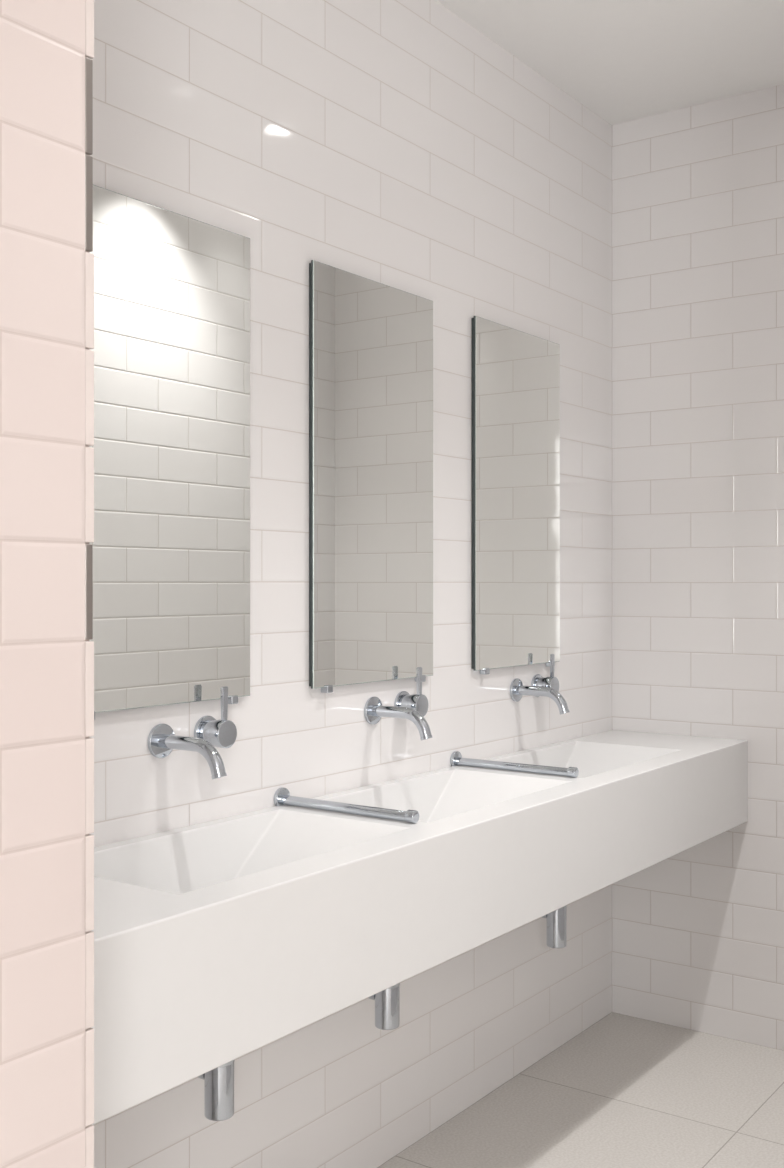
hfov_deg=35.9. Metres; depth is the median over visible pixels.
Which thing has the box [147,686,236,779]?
tap
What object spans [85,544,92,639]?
piece
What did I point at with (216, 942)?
sink
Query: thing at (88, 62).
piece
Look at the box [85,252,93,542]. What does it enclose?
strip
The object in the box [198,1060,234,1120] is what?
trap
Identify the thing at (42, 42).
wall
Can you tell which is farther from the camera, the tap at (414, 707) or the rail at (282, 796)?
the tap at (414, 707)
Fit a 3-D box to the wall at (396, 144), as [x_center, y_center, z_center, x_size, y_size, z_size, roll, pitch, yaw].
[-0.076,-0.047,2.739,0.141,2.714,2.676,0,0,36]
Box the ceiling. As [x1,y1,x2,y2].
[436,0,783,124]
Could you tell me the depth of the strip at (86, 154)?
1.28 m
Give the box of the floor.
[378,1012,783,1167]
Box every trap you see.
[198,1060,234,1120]
[368,983,399,1029]
[542,905,566,947]
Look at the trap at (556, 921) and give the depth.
3.10 m
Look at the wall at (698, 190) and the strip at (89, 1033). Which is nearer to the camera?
the strip at (89, 1033)
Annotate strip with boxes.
[85,0,93,58]
[85,154,88,1029]
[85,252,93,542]
[85,641,93,1167]
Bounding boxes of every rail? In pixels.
[274,787,418,822]
[450,751,578,777]
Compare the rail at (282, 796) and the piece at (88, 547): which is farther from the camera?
the rail at (282, 796)
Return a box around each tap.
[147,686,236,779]
[364,667,432,740]
[510,654,569,714]
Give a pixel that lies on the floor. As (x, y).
(625, 1091)
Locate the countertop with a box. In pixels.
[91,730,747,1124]
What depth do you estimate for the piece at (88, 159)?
1.28 m
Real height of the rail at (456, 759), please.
0.042 m
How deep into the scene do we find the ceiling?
3.15 m
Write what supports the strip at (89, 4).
attached to the wall at (42, 42)
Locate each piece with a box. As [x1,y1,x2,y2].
[85,57,92,154]
[85,154,92,251]
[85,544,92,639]
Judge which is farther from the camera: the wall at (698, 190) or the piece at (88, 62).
the wall at (698, 190)
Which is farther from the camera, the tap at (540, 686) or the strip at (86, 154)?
the tap at (540, 686)
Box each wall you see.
[0,0,84,1167]
[89,0,611,1167]
[612,84,783,1050]

